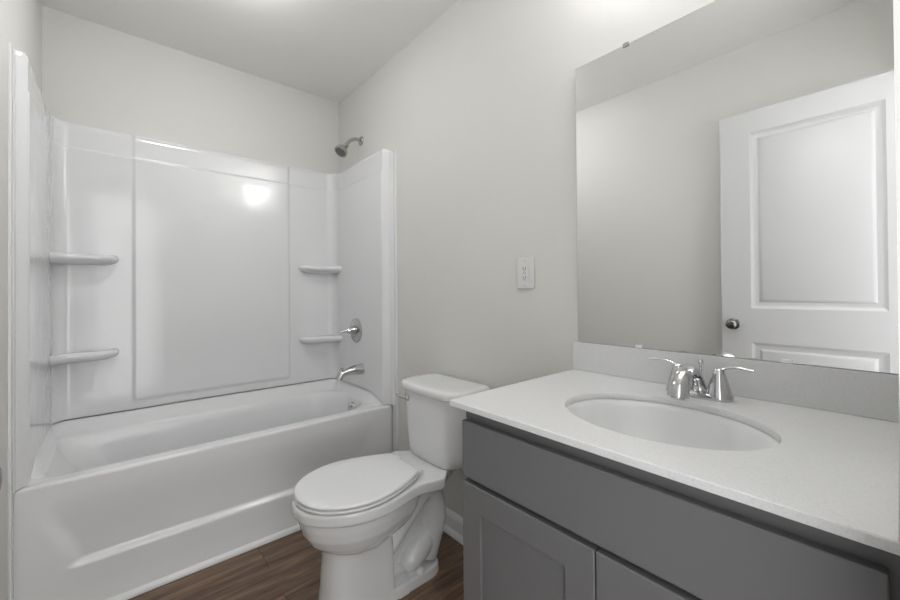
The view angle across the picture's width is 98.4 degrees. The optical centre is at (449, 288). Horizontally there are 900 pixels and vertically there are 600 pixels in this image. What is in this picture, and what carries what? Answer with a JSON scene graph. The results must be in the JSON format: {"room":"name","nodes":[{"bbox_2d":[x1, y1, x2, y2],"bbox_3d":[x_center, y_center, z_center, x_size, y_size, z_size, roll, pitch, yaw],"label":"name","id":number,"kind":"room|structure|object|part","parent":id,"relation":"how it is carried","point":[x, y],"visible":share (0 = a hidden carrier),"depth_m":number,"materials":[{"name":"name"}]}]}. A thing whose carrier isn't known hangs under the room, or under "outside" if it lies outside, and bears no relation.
{"room":"bathroom","nodes":[
{"label":"bathroom","id":0,"kind":"room"},
{"bbox_2d":[0,0,41,599],"bbox_3d":[-1.119,-0.094,0.808,0.100,2.585,2.923,0,-1,-41],"label":"wall","id":1,"kind":"structure","parent":0,"point":[20,20],"depth_m":1.25,"materials":[{"name":"grey paint"}]},
{"bbox_2d":[0,467,1,489],"bbox_3d":[-0.318,0.103,0.104,0.164,2.146,0.776,0,-1,-41],"label":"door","id":2,"kind":"structure","parent":1,"relation":"in","point":[0,467],"depth_m":0.41,"materials":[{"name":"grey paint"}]},
{"bbox_2d":[42,6,338,419],"bbox_3d":[-1.424,-0.080,2.408,1.523,2.585,0.100,0,-1,-41],"label":"wall","id":3,"kind":"structure","parent":0,"point":[95,75],"depth_m":2.22,"materials":[{"name":"grey paint"}]},
{"bbox_2d":[8,42,397,599],"bbox_3d":[-1.132,0.188,2.069,1.522,2.032,0.787,0,-1,-41],"label":"tub surround","id":4,"kind":"object","parent":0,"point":[143,271],"visible":1,"depth_m":2.17,"materials":[{"name":"white plastic"}]},
{"bbox_3d":[-1.682,-0.067,1.570,0.038,1.522,0.659,0,-1,-41],"label":"panel","id":5,"kind":"part","parent":4,"relation":"part of","materials":[{"name":"white plastic"}]},
{"bbox_2d":[49,252,118,265],"bbox_3d":[-1.788,-0.144,1.910,0.244,0.052,0.136,0,-1,-41],"label":"shelf","id":6,"kind":"object","parent":4,"relation":"attached to","point":[55,258],"depth_m":1.90,"materials":[{"name":"white plastic"}]},
{"bbox_2d":[50,348,118,365],"bbox_3d":[-1.784,0.338,1.907,0.244,0.052,0.136,0,-1,-41],"label":"shelf","id":7,"kind":"object","parent":4,"relation":"attached to","point":[67,356],"depth_m":1.91,"materials":[{"name":"white plastic"}]},
{"bbox_3d":[-1.367,-0.091,2.331,1.472,1.466,0.088,0,-1,-41],"label":"panel","id":8,"kind":"part","parent":4,"relation":"part of","materials":[{"name":"white plastic"}]},
{"bbox_2d":[299,335,341,343],"bbox_3d":[-0.893,0.356,2.679,0.257,0.052,0.126,0,-1,-41],"label":"shelf","id":9,"kind":"object","parent":4,"relation":"attached to","point":[303,339],"depth_m":2.68,"materials":[{"name":"white plastic"}]},
{"bbox_2d":[299,265,341,273],"bbox_3d":[-0.896,-0.132,2.683,0.257,0.052,0.126,0,-1,-41],"label":"shelf","id":10,"kind":"object","parent":4,"relation":"attached to","point":[303,269],"depth_m":2.68,"materials":[{"name":"white plastic"}]},
{"bbox_2d":[339,318,361,341],"bbox_3d":[-0.659,0.274,2.522,0.112,0.162,0.162,0,-1,-41],"label":"shower valve","id":11,"kind":"object","parent":4,"relation":"attached to","point":[355,329],"visible":1,"depth_m":2.52,"materials":[{"name":"silver metal"}]},
{"bbox_3d":[-0.648,0.274,2.532,0.060,0.060,0.060,0,-1,-41],"label":"handle","id":12,"kind":"part","parent":11,"relation":"part of","materials":[{"name":"silver metal"}]},
{"bbox_2d":[337,363,364,380],"bbox_3d":[-0.629,0.527,2.440,0.173,0.089,0.068,0,-1,-41],"label":"tub spout","id":13,"kind":"object","parent":4,"relation":"attached to","point":[359,368],"visible":1,"depth_m":2.43,"materials":[{"name":"silver metal"}]},
{"bbox_3d":[-0.562,-0.068,2.533,0.053,1.522,0.659,0,-1,-41],"label":"panel","id":14,"kind":"part","parent":4,"relation":"part of","materials":[{"name":"white plastic"}]},
{"bbox_2d":[106,524,300,599],"bbox_3d":[-0.907,1.193,1.810,1.515,0.023,0.020,0,-1,-41],"label":"trim","id":15,"kind":"structure","parent":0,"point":[157,583],"depth_m":1.67,"materials":[{"name":"white paint"}]},
{"bbox_2d":[41,0,457,102],"bbox_3d":[-0.514,-1.427,1.347,1.723,0.080,2.923,0,-1,-41],"label":"ceiling","id":16,"kind":"structure","parent":0,"point":[326,49],"depth_m":2.07,"materials":[{"name":"white paint"}]},
{"bbox_2d":[128,530,463,599],"bbox_3d":[-0.298,1.235,1.101,1.723,0.080,3.523,0,-1,-41],"label":"floor","id":17,"kind":"structure","parent":0,"point":[288,567],"depth_m":1.61,"materials":[{"name":"wood"}]},
{"bbox_2d":[14,378,392,599],"bbox_3d":[-1.147,0.925,2.087,1.517,0.563,0.716,0,-1,-41],"label":"bathtub","id":18,"kind":"object","parent":17,"relation":"on","point":[116,503],"visible":0.8,"depth_m":1.73,"materials":[{"name":"white plastic"}]},
{"bbox_2d":[14,378,391,495],"bbox_3d":[-1.149,0.916,2.090,1.517,0.545,0.709,0,-1,-41],"label":"basin","id":19,"kind":"object","parent":18,"relation":"in","point":[261,442],"depth_m":1.95,"materials":[{"name":"white plastic"}]},
{"bbox_3d":[-0.625,0.758,2.472,0.072,0.072,0.016,-1,-1,44],"label":"overflow plate","id":20,"kind":"part","parent":18,"relation":"part of","materials":[{"name":"silver metal"}]},
{"bbox_2d":[292,373,490,599],"bbox_3d":[-0.237,0.811,1.584,0.772,0.773,0.420,0,-1,-41],"label":"toilet","id":21,"kind":"object","parent":17,"relation":"on","point":[376,522],"visible":1,"depth_m":1.50,"materials":[{"name":"white ceramic"}]},
{"bbox_3d":[-0.362,0.749,1.492,0.450,0.012,0.376,0,-1,-41],"label":"seat","id":22,"kind":"part","parent":21,"relation":"part of","materials":[{"name":"white plastic"}]},
{"bbox_3d":[-0.362,0.733,1.492,0.449,0.014,0.376,0,-1,-41],"label":"seat lid","id":23,"kind":"part","parent":21,"relation":"part of","materials":[{"name":"white plastic"}]},
{"bbox_3d":[-0.294,0.978,1.547,0.637,0.440,0.378,0,-1,-41],"label":"bowl","id":24,"kind":"part","parent":21,"relation":"part of","materials":[{"name":"white ceramic"}]},
{"bbox_3d":[-0.035,0.613,1.761,0.226,0.301,0.368,0,-1,-41],"label":"tank","id":25,"kind":"part","parent":21,"relation":"part of","materials":[{"name":"white ceramic"}]},
{"bbox_3d":[-0.041,0.444,1.758,0.247,0.040,0.420,0,-1,-41],"label":"tank lid","id":26,"kind":"part","parent":21,"relation":"part of","materials":[{"name":"white ceramic"}]},
{"bbox_2d":[462,411,899,599],"bbox_3d":[0.490,0.742,0.906,0.576,0.886,0.742,0,-1,-41],"label":"vanity cabinet","id":27,"kind":"object","parent":17,"relation":"on","point":[544,518],"visible":0.89,"depth_m":0.69,"materials":[{"name":"grey paint"}]},
{"bbox_3d":[0.159,0.784,0.864,0.019,0.587,0.362,0,-1,-41],"label":"door","id":28,"kind":"part","parent":27,"relation":"part of","materials":[{"name":"grey paint"}]},
{"bbox_3d":[0.398,0.780,0.587,0.019,0.587,0.362,0,-1,-41],"label":"door","id":29,"kind":"part","parent":27,"relation":"part of","materials":[{"name":"grey paint"}]},
{"bbox_2d":[450,369,899,555],"bbox_3d":[0.473,0.291,0.909,0.595,0.016,0.762,0,-1,-41],"label":"countertop","id":30,"kind":"structure","parent":27,"relation":"on","point":[836,473],"depth_m":0.67,"materials":[{"name":"stone"}]},
{"bbox_2d":[566,399,778,450],"bbox_3d":[0.465,0.382,0.865,0.374,0.166,0.458,0,-1,-41],"label":"sink","id":31,"kind":"object","parent":30,"relation":"in","point":[647,420],"visible":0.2,"depth_m":0.98,"materials":[{"name":"white porcelain"}]},
{"bbox_2d":[650,357,754,402],"bbox_3d":[0.619,0.235,1.016,0.210,0.095,0.203,0,0,-6],"label":"faucet","id":32,"kind":"object","parent":30,"relation":"on","point":[681,377],"visible":1,"depth_m":0.96,"materials":[{"name":"silver metal"}]},
{"bbox_3d":[0.599,0.205,1.081,0.017,0.023,0.078,0,-1,-41],"label":"lever","id":33,"kind":"part","parent":32,"relation":"part of","materials":[{"name":"silver metal"}]},
{"bbox_3d":[0.621,0.241,1.056,0.060,0.076,0.060,0,-1,-41],"label":"handle","id":34,"kind":"part","parent":32,"relation":"part of","materials":[{"name":"silver metal"}]},
{"bbox_3d":[0.603,0.236,0.978,0.196,0.089,0.047,0,-1,-41],"label":"spout","id":35,"kind":"part","parent":32,"relation":"part of","materials":[{"name":"silver metal"}]},
{"bbox_3d":[0.668,0.230,1.034,0.013,0.085,0.013,0,-1,-41],"label":"lift rod","id":36,"kind":"part","parent":32,"relation":"part of","materials":[{"name":"silver metal"}]},
{"bbox_3d":[0.652,0.275,1.020,0.058,0.016,0.148,0,-1,-41],"label":"plate","id":37,"kind":"part","parent":32,"relation":"part of","materials":[{"name":"silver metal"}]},
{"bbox_3d":[0.682,0.240,0.984,0.060,0.076,0.060,0,-1,-41],"label":"handle","id":38,"kind":"part","parent":32,"relation":"part of","materials":[{"name":"silver metal"}]},
{"bbox_3d":[0.704,0.203,0.959,0.017,0.023,0.078,0,-1,-41],"label":"lever","id":39,"kind":"part","parent":32,"relation":"part of","materials":[{"name":"silver metal"}]},
{"bbox_2d":[339,0,892,516],"bbox_3d":[0.112,-0.096,1.867,0.100,2.585,2.923,0,-1,-41],"label":"wall","id":40,"kind":"structure","parent":0,"point":[477,111],"depth_m":1.72,"materials":[{"name":"grey paint"}]},
{"bbox_2d":[334,136,363,157],"bbox_3d":[-0.663,-0.937,2.543,0.189,0.170,0.085,0,-1,-41],"label":"shower","id":41,"kind":"object","parent":40,"relation":"attached to","point":[341,150],"visible":1,"depth_m":2.52,"materials":[{"name":"silver metal"}]},
{"bbox_3d":[-0.644,-0.965,2.569,0.120,0.080,0.023,0,-1,-41],"label":"arm","id":42,"kind":"part","parent":41,"relation":"part of","materials":[{"name":"silver metal"}]},
{"bbox_2d":[443,507,462,544],"bbox_3d":[0.072,1.145,1.817,0.028,0.104,1.174,0,-1,-41],"label":"baseboard","id":43,"kind":"structure","parent":40,"relation":"attached to","point":[453,526],"depth_m":1.88,"materials":[{"name":"white paint"}]},
{"bbox_2d":[517,257,533,288],"bbox_3d":[0.302,-0.062,1.560,0.012,0.126,0.085,0,-1,-41],"label":"electrical outlet","id":44,"kind":"object","parent":40,"relation":"attached to","point":[525,266],"visible":1,"depth_m":1.55,"materials":[{"name":"white plastic"}]},
{"bbox_2d":[521,264,527,281],"bbox_3d":[0.300,-0.062,1.558,0.004,0.068,0.034,0,-1,-41],"label":"receptacle","id":45,"kind":"object","parent":44,"relation":"attached to","point":[524,267],"depth_m":1.56,"materials":[{"name":"grey plastic"}]},
{"bbox_2d":[573,341,899,422],"bbox_3d":[0.692,0.234,1.099,0.020,0.098,0.762,0,-1,-41],"label":"backsplash","id":46,"kind":"structure","parent":40,"relation":"attached to","point":[869,394],"depth_m":0.96,"materials":[{"name":"stone"}]},
{"bbox_2d":[576,0,898,373],"bbox_3d":[0.694,-0.303,1.096,0.010,0.973,0.743,0,-1,-41],"label":"mirror","id":47,"kind":"object","parent":40,"relation":"attached to","point":[736,159],"visible":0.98,"depth_m":1.01,"materials":[{"name":"clear glass"}]},
{"bbox_2d":[893,0,899,402],"bbox_3d":[0.409,-0.109,0.276,1.523,2.585,0.122,0,-1,-41],"label":"wall","id":48,"kind":"structure","parent":0,"point":[896,3],"depth_m":0.35,"materials":[{"name":"grey paint"}]}
]}

